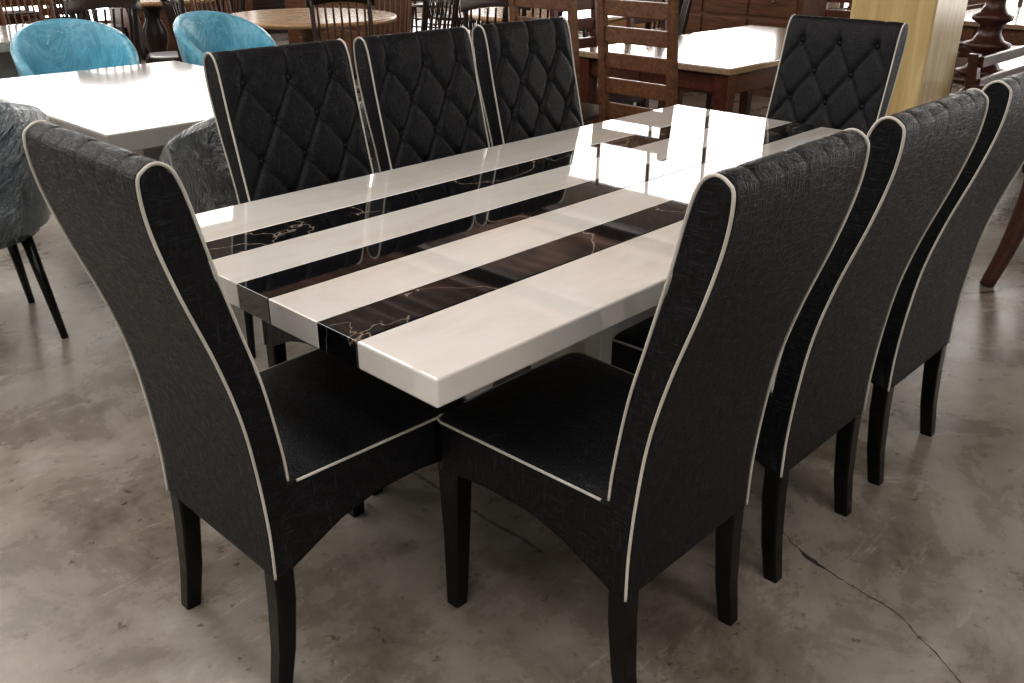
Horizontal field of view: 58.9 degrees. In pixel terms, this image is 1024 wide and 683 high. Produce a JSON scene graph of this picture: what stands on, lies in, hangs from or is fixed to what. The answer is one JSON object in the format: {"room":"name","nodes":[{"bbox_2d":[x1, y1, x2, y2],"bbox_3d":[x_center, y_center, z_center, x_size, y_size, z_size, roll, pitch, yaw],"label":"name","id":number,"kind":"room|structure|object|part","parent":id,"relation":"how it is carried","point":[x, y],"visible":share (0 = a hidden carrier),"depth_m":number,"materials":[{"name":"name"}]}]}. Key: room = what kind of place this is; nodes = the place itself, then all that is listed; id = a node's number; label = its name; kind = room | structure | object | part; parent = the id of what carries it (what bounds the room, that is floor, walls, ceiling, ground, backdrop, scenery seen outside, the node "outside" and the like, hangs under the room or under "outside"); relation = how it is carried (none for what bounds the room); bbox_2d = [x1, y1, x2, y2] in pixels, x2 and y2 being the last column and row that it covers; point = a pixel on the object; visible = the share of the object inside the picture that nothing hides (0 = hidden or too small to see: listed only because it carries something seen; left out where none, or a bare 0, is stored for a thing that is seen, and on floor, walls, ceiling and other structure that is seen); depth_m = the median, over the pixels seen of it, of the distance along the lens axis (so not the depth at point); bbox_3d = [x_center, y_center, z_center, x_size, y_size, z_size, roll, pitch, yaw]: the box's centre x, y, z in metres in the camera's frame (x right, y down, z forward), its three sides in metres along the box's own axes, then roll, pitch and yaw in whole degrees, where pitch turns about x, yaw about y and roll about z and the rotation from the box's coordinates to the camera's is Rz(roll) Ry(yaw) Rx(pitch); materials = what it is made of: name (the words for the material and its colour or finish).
{"room":"store","nodes":[
{"label":"store","id":0,"kind":"room"},
{"bbox_2d":[412,0,459,12],"bbox_3d":[-6.546,-5.891,9.731,0.150,5.300,19.500,22,33,39],"label":"wall","id":1,"kind":"structure","parent":0,"point":[419,9],"depth_m":15.44,"materials":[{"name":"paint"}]},
{"bbox_2d":[3,4,110,24],"bbox_3d":[-5.229,-6.123,11.132,0.080,4.250,4.300,22,33,39],"label":"window","id":2,"kind":"structure","parent":1,"relation":"in","point":[100,11],"depth_m":11.79,"materials":[{"name":"clear glass"}]},
{"bbox_2d":[0,9,1023,682],"bbox_3d":[0.164,-0.695,5.007,18.500,0.100,19.500,22,33,39],"label":"floor","id":3,"kind":"structure","parent":0,"point":[90,583],"depth_m":2.20,"materials":[{"name":"concrete"}]},
{"bbox_2d":[0,24,27,78],"bbox_3d":[-3.533,-1.569,5.850,1.000,0.750,1.800,22,33,39],"label":"dining table","id":4,"kind":"object","parent":3,"relation":"on","point":[8,69],"visible":0.02,"depth_m":5.82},
{"bbox_2d":[4,6,38,24],"bbox_3d":[-5.516,-3.718,10.022,0.512,1.120,0.450,22,33,39],"label":"chair","id":5,"kind":"object","parent":3,"relation":"on","point":[24,14],"visible":0.17,"depth_m":9.92,"materials":[{"name":"brown wood"}]},
{"bbox_2d":[0,0,55,24],"bbox_3d":[-3.585,-2.239,6.973,0.530,1.022,0.450,22,33,39],"label":"spindle chair","id":6,"kind":"object","parent":3,"relation":"on","point":[51,5],"visible":0.3,"depth_m":6.98,"materials":[{"name":"brown wood"}]},
{"bbox_2d":[0,101,68,338],"bbox_3d":[-1.966,-0.428,3.226,0.708,0.905,0.688,-19,31,-36],"label":"tub chair","id":7,"kind":"object","parent":3,"relation":"on","point":[23,208],"visible":0.81,"depth_m":3.12,"materials":[{"name":"grey fabric"}]},
{"bbox_2d":[0,0,76,16],"bbox_3d":[-5.375,-3.263,9.471,0.900,0.760,1.600,22,33,39],"label":"wooden dining table","id":8,"kind":"object","parent":3,"relation":"on","point":[7,3],"visible":0.02,"depth_m":9.20,"materials":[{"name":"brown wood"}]},
{"bbox_2d":[25,0,83,23],"bbox_3d":[-4.679,-3.376,9.292,0.512,1.120,0.450,22,33,39],"label":"chair","id":9,"kind":"object","parent":3,"relation":"on","point":[44,10],"visible":0.2,"depth_m":9.07,"materials":[{"name":"brown wood"}]},
{"bbox_2d":[52,0,89,19],"bbox_3d":[-3.760,-2.770,8.116,0.450,1.022,0.530,11,27,22],"label":"spindle chair","id":10,"kind":"object","parent":3,"relation":"on","point":[54,2],"visible":0.11,"depth_m":7.89,"materials":[{"name":"brown wood"}]},
{"bbox_2d":[10,18,138,76],"bbox_3d":[-2.457,-1.365,5.239,0.655,0.905,0.637,-17,30,-32],"label":"tub chair","id":11,"kind":"object","parent":3,"relation":"on","point":[59,45],"visible":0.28,"depth_m":5.28,"materials":[{"name":"blue fabric"}]},
{"bbox_2d":[60,0,129,39],"bbox_3d":[-4.146,-3.194,9.025,0.530,1.022,0.450,11,27,22],"label":"spindle chair","id":12,"kind":"object","parent":3,"relation":"on","point":[118,26],"visible":0.15,"depth_m":9.12,"materials":[{"name":"brown wood"}]},
{"bbox_2d":[63,0,141,63],"bbox_3d":[-2.636,-1.704,5.829,0.450,1.022,0.530,-22,33,-39],"label":"spindle chair","id":13,"kind":"object","parent":3,"relation":"on","point":[71,7],"visible":0.25,"depth_m":5.52,"materials":[{"name":"brown wood"}]},
{"bbox_2d":[0,61,213,160],"bbox_3d":[-1.592,-0.758,4.119,1.550,0.750,1.060,22,33,39],"label":"dining table","id":14,"kind":"object","parent":3,"relation":"on","point":[139,108],"visible":0.28,"depth_m":3.75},
{"bbox_2d":[126,8,179,62],"bbox_3d":[-2.714,-2.301,7.114,0.530,1.022,0.450,-7,26,-15],"label":"spindle chair","id":15,"kind":"object","parent":3,"relation":"on","point":[163,56],"visible":0.34,"depth_m":7.04,"materials":[{"name":"brown wood"}]},
{"bbox_2d":[160,0,185,61],"bbox_3d":[-2.092,-1.956,6.377,0.530,1.022,0.450,-17,30,-32],"label":"spindle chair","id":16,"kind":"object","parent":3,"relation":"on","point":[171,7],"visible":0.24,"depth_m":6.15,"materials":[{"name":"brown wood"}]},
{"bbox_2d":[140,0,213,62],"bbox_3d":[-3.452,-2.940,8.803,1.200,0.750,1.200,22,33,39],"label":"round dining table","id":17,"kind":"object","parent":3,"relation":"on","point":[155,32],"visible":0.38,"depth_m":8.68,"materials":[{"name":"brown wood"}]},
{"bbox_2d":[109,0,252,52],"bbox_3d":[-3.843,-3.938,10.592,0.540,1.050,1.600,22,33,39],"label":"spindle chair","id":18,"kind":"object","parent":3,"relation":"on","point":[248,3],"visible":0.02,"depth_m":10.27,"materials":[{"name":"brown wood"}]},
{"bbox_2d":[159,117,255,357],"bbox_3d":[-0.920,-0.464,3.313,0.637,0.905,0.655,22,33,39],"label":"tub chair","id":19,"kind":"object","parent":3,"relation":"on","point":[196,153],"visible":0.1,"depth_m":2.95,"materials":[{"name":"grey fabric"}]},
{"bbox_2d":[190,0,231,13],"bbox_3d":[-2.403,-2.600,7.760,0.530,1.022,0.450,16,29,30],"label":"spindle chair","id":20,"kind":"object","parent":3,"relation":"on","point":[193,4],"visible":0.17,"depth_m":7.76,"materials":[{"name":"brown wood"}]},
{"bbox_2d":[203,0,233,13],"bbox_3d":[-3.143,-3.353,9.376,0.450,1.022,0.530,11,27,22],"label":"spindle chair","id":21,"kind":"object","parent":3,"relation":"on","point":[204,7],"visible":0.06,"depth_m":9.50,"materials":[{"name":"brown wood"}]},
{"bbox_2d":[173,10,276,65],"bbox_3d":[-1.754,-1.609,5.771,0.637,0.905,0.655,16,29,30],"label":"tub chair","id":22,"kind":"object","parent":3,"relation":"on","point":[197,33],"visible":0.3,"depth_m":5.80,"materials":[{"name":"blue fabric"}]},
{"bbox_2d":[215,0,244,12],"bbox_3d":[-2.757,-2.930,8.467,0.530,1.022,0.450,11,27,22],"label":"spindle chair","id":23,"kind":"object","parent":3,"relation":"on","point":[242,2],"visible":0.14,"depth_m":8.37,"materials":[{"name":"brown wood"}]},
{"bbox_2d":[22,120,467,682],"bbox_3d":[-0.469,0.095,1.863,0.462,1.111,0.646,22,33,39],"label":"dining chair","id":24,"kind":"object","parent":3,"relation":"on","point":[273,458],"visible":0.97,"depth_m":1.69,"materials":[{"name":"fabric"}]},
{"bbox_3d":[-0.623,0.029,1.655,0.426,0.815,0.193,22,33,39],"label":"backrest","id":25,"kind":"part","parent":24,"relation":"part of","materials":[{"name":"fabric"}]},
{"bbox_3d":[-0.727,0.447,2.030,0.044,0.330,0.068,22,33,39],"label":"leg","id":26,"kind":"part","parent":24,"relation":"part of","materials":[{"name":"black paint"}]},
{"bbox_3d":[-0.457,0.557,1.795,0.044,0.330,0.068,22,33,39],"label":"leg","id":27,"kind":"part","parent":24,"relation":"part of","materials":[{"name":"black paint"}]},
{"bbox_3d":[-0.416,0.275,2.320,0.052,0.400,0.052,22,33,39],"label":"leg","id":28,"kind":"part","parent":24,"relation":"part of","materials":[{"name":"black paint"}]},
{"bbox_3d":[-0.420,0.213,1.974,0.456,0.214,0.499,22,33,39],"label":"seat","id":29,"kind":"part","parent":24,"relation":"part of","materials":[{"name":"black fabric"}]},
{"bbox_3d":[-0.134,0.390,2.074,0.052,0.400,0.052,22,33,39],"label":"leg","id":30,"kind":"part","parent":24,"relation":"part of","materials":[{"name":"black paint"}]},
{"bbox_2d":[252,0,287,33],"bbox_3d":[-3.525,-4.721,12.340,0.590,1.000,1.600,22,33,39],"label":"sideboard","id":31,"kind":"object","parent":3,"relation":"on","point":[257,4],"visible":0.1,"depth_m":12.30,"materials":[{"name":"brown wood"}]},
{"bbox_2d":[203,39,382,495],"bbox_3d":[-0.445,-0.236,2.577,0.646,1.111,0.462,22,33,39],"label":"dining chair","id":32,"kind":"object","parent":3,"relation":"on","point":[288,117],"visible":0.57,"depth_m":2.54,"materials":[{"name":"fabric"}]},
{"bbox_3d":[-0.703,0.122,2.730,0.068,0.330,0.044,22,33,39],"label":"leg","id":33,"kind":"part","parent":32,"relation":"part of","materials":[{"name":"black paint"}]},
{"bbox_3d":[-0.606,-0.436,2.656,0.193,0.815,0.426,22,33,39],"label":"backrest","id":34,"kind":"part","parent":32,"relation":"part of","materials":[{"name":"fabric"}]},
{"bbox_3d":[-0.395,-0.077,2.597,0.499,0.214,0.456,22,33,39],"label":"seat","id":35,"kind":"part","parent":32,"relation":"part of","materials":[{"name":"black fabric"}]},
{"bbox_3d":[-0.380,0.228,2.422,0.052,0.400,0.052,22,33,39],"label":"leg","id":36,"kind":"part","parent":32,"relation":"part of","materials":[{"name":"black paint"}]},
{"bbox_2d":[231,8,396,42],"bbox_3d":[-1.581,-2.204,7.233,1.360,0.750,1.360,22,33,39],"label":"round dining table","id":37,"kind":"object","parent":3,"relation":"on","point":[298,19],"visible":0.38,"depth_m":6.93,"materials":[{"name":"brown wood"}]},
{"bbox_2d":[305,0,374,92],"bbox_3d":[-1.038,-1.734,5.906,0.450,1.022,0.530,-9,26,-19],"label":"spindle chair","id":38,"kind":"object","parent":3,"relation":"on","point":[309,3],"visible":0.41,"depth_m":5.95,"materials":[{"name":"brown wood"}]},
{"bbox_2d":[285,0,411,78],"bbox_3d":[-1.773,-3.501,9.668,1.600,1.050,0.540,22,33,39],"label":"spindle chair","id":39,"kind":"object","parent":3,"relation":"on","point":[294,36],"visible":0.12,"depth_m":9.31,"materials":[{"name":"brown wood"}]},
{"bbox_2d":[359,82,476,172],"bbox_3d":[-0.461,-0.676,3.772,0.637,0.905,0.655,19,31,35],"label":"tub chair","id":40,"kind":"object","parent":3,"relation":"on","point":[366,127],"visible":0.02,"depth_m":3.41,"materials":[{"name":"grey fabric"}]},
{"bbox_2d":[353,26,489,171],"bbox_3d":[-0.102,-0.386,2.901,0.646,1.111,0.462,22,33,39],"label":"dining chair","id":41,"kind":"object","parent":3,"relation":"on","point":[419,90],"visible":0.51,"depth_m":2.85,"materials":[{"name":"fabric"}]},
{"bbox_2d":[412,0,432,30],"bbox_3d":[-1.366,-4.732,12.359,0.450,1.022,0.530,11,27,22],"label":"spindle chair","id":42,"kind":"object","parent":3,"relation":"on","point":[414,1],"visible":0.18,"depth_m":12.21,"materials":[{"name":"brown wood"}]},
{"bbox_2d":[411,0,453,31],"bbox_3d":[-0.979,-4.309,11.450,0.530,1.022,0.450,11,27,22],"label":"spindle chair","id":43,"kind":"object","parent":3,"relation":"on","point":[420,5],"visible":0.37,"depth_m":11.45,"materials":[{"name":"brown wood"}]},
{"bbox_2d":[421,0,459,30],"bbox_3d":[-0.691,-2.142,6.787,0.530,1.022,0.450,16,29,30],"label":"spindle chair","id":44,"kind":"object","parent":3,"relation":"on","point":[425,10],"visible":0.33,"depth_m":6.53,"materials":[{"name":"brown wood"}]},
{"bbox_2d":[428,0,474,29],"bbox_3d":[-0.702,-3.657,10.050,0.530,1.022,0.450,11,27,22],"label":"spindle chair","id":45,"kind":"object","parent":3,"relation":"on","point":[430,3],"visible":0.34,"depth_m":10.03,"materials":[{"name":"brown wood"}]},
{"bbox_2d":[457,4,493,41],"bbox_3d":[-0.316,-3.233,9.140,0.450,1.022,0.530,11,27,22],"label":"spindle chair","id":46,"kind":"object","parent":3,"relation":"on","point":[458,23],"visible":0.14,"depth_m":9.04,"materials":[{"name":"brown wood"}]},
{"bbox_2d":[474,65,492,146],"bbox_3d":[-0.091,-0.958,4.383,0.655,0.905,0.637,-17,30,-32],"label":"tub chair","id":47,"kind":"object","parent":3,"relation":"on","point":[476,65],"visible":0.02,"depth_m":4.07,"materials":[{"name":"grey fabric"}]},
{"bbox_2d":[460,0,530,39],"bbox_3d":[-0.168,-1.795,6.045,0.450,1.022,0.530,-7,26,-15],"label":"spindle chair","id":48,"kind":"object","parent":3,"relation":"on","point":[465,5],"visible":0.2,"depth_m":5.63,"materials":[{"name":"brown wood"}]},
{"bbox_2d":[471,16,583,146],"bbox_3d":[0.242,-0.535,3.224,0.646,1.111,0.462,22,33,39],"label":"dining chair","id":49,"kind":"object","parent":3,"relation":"on","point":[529,89],"visible":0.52,"depth_m":3.17,"materials":[{"name":"fabric"}]},
{"bbox_2d":[195,105,866,407],"bbox_3d":[0.271,-0.101,2.707,1.106,0.760,2.281,22,33,39],"label":"dining table","id":50,"kind":"object","parent":3,"relation":"on","point":[443,281],"visible":0.56,"depth_m":2.06,"materials":[{"name":"beige stone"}]},
{"bbox_2d":[504,7,562,21],"bbox_3d":[0.160,-2.064,6.627,0.450,1.022,0.530,2,25,3],"label":"spindle chair","id":51,"kind":"object","parent":3,"relation":"on","point":[506,19],"visible":0.09,"depth_m":6.28,"materials":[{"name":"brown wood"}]},
{"bbox_2d":[468,7,625,22],"bbox_3d":[0.286,-2.347,7.556,1.320,0.750,1.320,22,33,39],"label":"round dining table","id":52,"kind":"object","parent":3,"relation":"on","point":[581,13],"visible":0.14,"depth_m":7.19,"materials":[{"name":"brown wood"}]},
{"bbox_2d":[509,0,616,125],"bbox_3d":[0.310,-1.329,4.925,0.450,1.120,0.512,22,33,39],"label":"chair","id":53,"kind":"object","parent":3,"relation":"on","point":[590,112],"visible":0.19,"depth_m":4.58,"materials":[{"name":"brown wood"}]},
{"bbox_2d":[550,0,649,107],"bbox_3d":[0.554,-1.733,5.796,0.512,1.120,0.450,22,33,39],"label":"chair","id":54,"kind":"object","parent":3,"relation":"on","point":[590,22],"visible":0.23,"depth_m":5.86,"materials":[{"name":"red wood"}]},
{"bbox_2d":[608,19,657,44],"bbox_3d":[1.751,-3.779,10.235,1.600,1.100,0.540,22,33,39],"label":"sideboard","id":55,"kind":"object","parent":3,"relation":"on","point":[622,23],"visible":0.03,"depth_m":10.41,"materials":[{"name":"brown wood"}]},
{"bbox_2d":[597,0,678,121],"bbox_3d":[0.729,-1.135,4.509,0.450,1.120,0.512,22,33,39],"label":"chair","id":56,"kind":"object","parent":3,"relation":"on","point":[668,66],"visible":0.58,"depth_m":4.23,"materials":[{"name":"brown wood"}]},
{"bbox_2d":[437,128,869,682],"bbox_3d":[0.221,0.121,1.812,0.646,1.111,0.462,22,33,39],"label":"dining chair","id":57,"kind":"object","parent":3,"relation":"on","point":[630,471],"visible":1,"depth_m":1.65,"materials":[{"name":"fabric"}]},
{"bbox_3d":[-0.119,0.420,2.010,0.052,0.400,0.052,22,33,39],"label":"leg","id":58,"kind":"part","parent":57,"relation":"part of","materials":[{"name":"black paint"}]},
{"bbox_3d":[0.169,0.239,1.921,0.499,0.214,0.456,22,33,39],"label":"seat","id":59,"kind":"part","parent":57,"relation":"part of","materials":[{"name":"black fabric"}]},
{"bbox_3d":[0.217,0.584,1.744,0.068,0.330,0.044,22,33,39],"label":"leg","id":60,"kind":"part","parent":57,"relation":"part of","materials":[{"name":"black paint"}]},
{"bbox_3d":[0.476,0.471,1.988,0.068,0.330,0.044,22,33,39],"label":"leg","id":61,"kind":"part","parent":57,"relation":"part of","materials":[{"name":"black paint"}]},
{"bbox_3d":[0.382,0.054,1.610,0.193,0.815,0.426,22,33,39],"label":"backrest","id":62,"kind":"part","parent":57,"relation":"part of","materials":[{"name":"fabric"}]},
{"bbox_2d":[636,0,683,106],"bbox_3d":[0.964,-2.192,6.909,0.530,1.022,0.450,22,33,39],"label":"spindle chair","id":63,"kind":"object","parent":3,"relation":"on","point":[647,25],"visible":0.07,"depth_m":6.71,"materials":[{"name":"brown wood"}]},
{"bbox_2d":[626,0,712,109],"bbox_3d":[1.089,-1.953,6.274,0.512,1.120,0.450,22,33,39],"label":"chair","id":64,"kind":"object","parent":3,"relation":"on","point":[630,21],"visible":0.18,"depth_m":6.33,"materials":[{"name":"red wood"}]},
{"bbox_2d":[579,25,786,114],"bbox_3d":[1.387,-1.454,5.630,1.030,0.760,1.930,22,33,39],"label":"wooden dining table","id":65,"kind":"object","parent":3,"relation":"on","point":[722,63],"visible":0.43,"depth_m":5.03,"materials":[{"name":"brown wood"}]},
{"bbox_2d":[678,0,692,34],"bbox_3d":[1.208,-2.520,7.615,0.530,1.022,0.450,-2,25,-6],"label":"spindle chair","id":66,"kind":"object","parent":3,"relation":"on","point":[686,7],"visible":0.25,"depth_m":7.43,"materials":[{"name":"brown wood"}]},
{"bbox_2d":[659,0,821,97],"bbox_3d":[2.073,-2.842,8.338,1.500,1.000,0.540,22,33,39],"label":"sideboard","id":67,"kind":"object","parent":3,"relation":"on","point":[705,15],"visible":0.26,"depth_m":8.00,"materials":[{"name":"brown wood"}]},
{"bbox_2d":[611,88,988,582],"bbox_3d":[0.617,-0.051,2.186,0.646,1.111,0.462,22,33,39],"label":"dining chair","id":68,"kind":"object","parent":3,"relation":"on","point":[918,154],"visible":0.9,"depth_m":1.96,"materials":[{"name":"fabric"}]},
{"bbox_3d":[0.566,0.068,2.295,0.499,0.214,0.456,22,33,39],"label":"seat","id":69,"kind":"part","parent":68,"relation":"part of","materials":[{"name":"black fabric"}]},
{"bbox_3d":[0.613,0.411,2.117,0.068,0.330,0.044,22,33,39],"label":"leg","id":70,"kind":"part","parent":68,"relation":"part of","materials":[{"name":"black paint"}]},
{"bbox_3d":[0.872,0.299,2.362,0.068,0.330,0.044,22,33,39],"label":"leg","id":71,"kind":"part","parent":68,"relation":"part of","materials":[{"name":"black paint"}]},
{"bbox_3d":[0.778,-0.118,1.983,0.193,0.815,0.426,22,33,39],"label":"backrest","id":72,"kind":"part","parent":68,"relation":"part of","materials":[{"name":"fabric"}]},
{"bbox_2d":[820,0,852,18],"bbox_3d":[2.241,-1.998,6.379,0.450,1.120,0.512,22,33,39],"label":"chair","id":73,"kind":"object","parent":3,"relation":"on","point":[825,11],"visible":0.09,"depth_m":6.46,"materials":[{"name":"red wood"}]},
{"bbox_2d":[766,14,908,133],"bbox_3d":[1.012,-0.579,3.326,0.462,1.111,0.646,22,33,39],"label":"dining chair","id":74,"kind":"object","parent":3,"relation":"on","point":[833,72],"visible":0.48,"depth_m":3.29,"materials":[{"name":"fabric"}]},
{"bbox_2d":[828,3,851,10],"bbox_3d":[3.853,-3.923,10.538,0.512,1.120,0.450,22,33,39],"label":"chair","id":75,"kind":"object","parent":3,"relation":"on","point":[850,4],"visible":0.09,"depth_m":10.63,"materials":[{"name":"brown wood"}]},
{"bbox_2d":[783,532,960,682],"bbox_3d":[0.865,0.652,1.993,0.770,0.001,0.320,22,33,39],"label":"crack","id":76,"kind":"object","parent":3,"relation":"on","point":[805,555],"depth_m":2.18,"materials":[{"name":"black concrete"}]},
{"bbox_2d":[850,0,967,115],"bbox_3d":[2.011,-3.198,3.882,0.460,5.400,0.460,22,33,39],"label":"pillar","id":77,"kind":"structure","parent":3,"relation":"on","point":[926,71],"depth_m":4.48,"materials":[{"name":"beige wood"}]},
{"bbox_2d":[867,71,1023,485],"bbox_3d":[1.013,-0.223,2.559,0.646,1.111,0.462,22,33,39],"label":"dining chair","id":78,"kind":"object","parent":3,"relation":"on","point":[918,329],"visible":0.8,"depth_m":2.37,"materials":[{"name":"fabric"}]},
{"bbox_3d":[0.962,-0.105,2.668,0.499,0.214,0.456,22,33,39],"label":"seat","id":79,"kind":"part","parent":78,"relation":"part of","materials":[{"name":"black fabric"}]},
{"bbox_3d":[1.009,0.239,2.491,0.068,0.330,0.044,22,33,39],"label":"leg","id":80,"kind":"part","parent":78,"relation":"part of","materials":[{"name":"black paint"}]},
{"bbox_3d":[1.268,0.127,2.735,0.068,0.330,0.044,22,33,39],"label":"leg","id":81,"kind":"part","parent":78,"relation":"part of","materials":[{"name":"black paint"}]},
{"bbox_2d":[949,52,959,92],"bbox_3d":[3.309,-2.450,7.361,0.512,1.120,0.450,22,33,39],"label":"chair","id":82,"kind":"object","parent":3,"relation":"on","point":[958,53],"visible":0.05,"depth_m":7.43,"materials":[{"name":"brown wood"}]},
{"bbox_2d":[953,41,971,86],"bbox_3d":[3.864,-2.691,7.884,0.512,1.120,0.450,22,33,39],"label":"chair","id":83,"kind":"object","parent":3,"relation":"on","point":[964,52],"visible":0.02,"depth_m":7.71,"materials":[{"name":"brown wood"}]},
{"bbox_2d":[956,0,985,66],"bbox_3d":[4.389,-3.263,9.203,0.540,1.050,1.600,22,33,39],"label":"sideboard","id":84,"kind":"object","parent":3,"relation":"on","point":[972,4],"visible":0.02,"depth_m":9.12,"materials":[{"name":"brown wood"}]},
{"bbox_2d":[949,0,1014,94],"bbox_3d":[2.955,-1.859,5.638,0.370,1.496,0.370,22,33,39],"label":"pedestal","id":85,"kind":"object","parent":3,"relation":"on","point":[994,14],"visible":0.44,"depth_m":5.55,"materials":[{"name":"brown wood"}]},
{"bbox_2d":[960,6,1023,45],"bbox_3d":[4.004,-2.236,7.333,0.900,0.760,1.600,22,33,39],"label":"wooden dining table","id":86,"kind":"object","parent":3,"relation":"on","point":[1013,31],"visible":0.2,"depth_m":6.72,"materials":[{"name":"brown wood"}]},
{"bbox_2d":[965,45,1023,166],"bbox_3d":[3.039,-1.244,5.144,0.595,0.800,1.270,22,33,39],"label":"chair","id":87,"kind":"object","parent":3,"relation":"on","point":[976,61],"visible":0.3,"depth_m":4.82,"materials":[{"name":"brown wood"}]},
{"bbox_2d":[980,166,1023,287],"bbox_3d":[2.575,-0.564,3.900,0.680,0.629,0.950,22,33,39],"label":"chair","id":88,"kind":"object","parent":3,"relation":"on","point":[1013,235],"visible":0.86,"depth_m":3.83,"materials":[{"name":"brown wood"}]},
{"bbox_2d":[828,2,839,7],"bbox_3d":[6.939,-6.127,10.346,18.650,5.300,0.150,22,33,39],"label":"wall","id":89,"kind":"structure","parent":0,"point":[831,4],"depth_m":13.19,"materials":[{"name":"paint"}]},
{"bbox_2d":[840,0,1023,8],"bbox_3d":[6.525,-6.093,10.802,4.800,4.550,0.080,22,33,39],"label":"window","id":90,"kind":"structure","parent":89,"relation":"in","point":[1010,3],"depth_m":11.68,"materials":[{"name":"white"}]}
]}

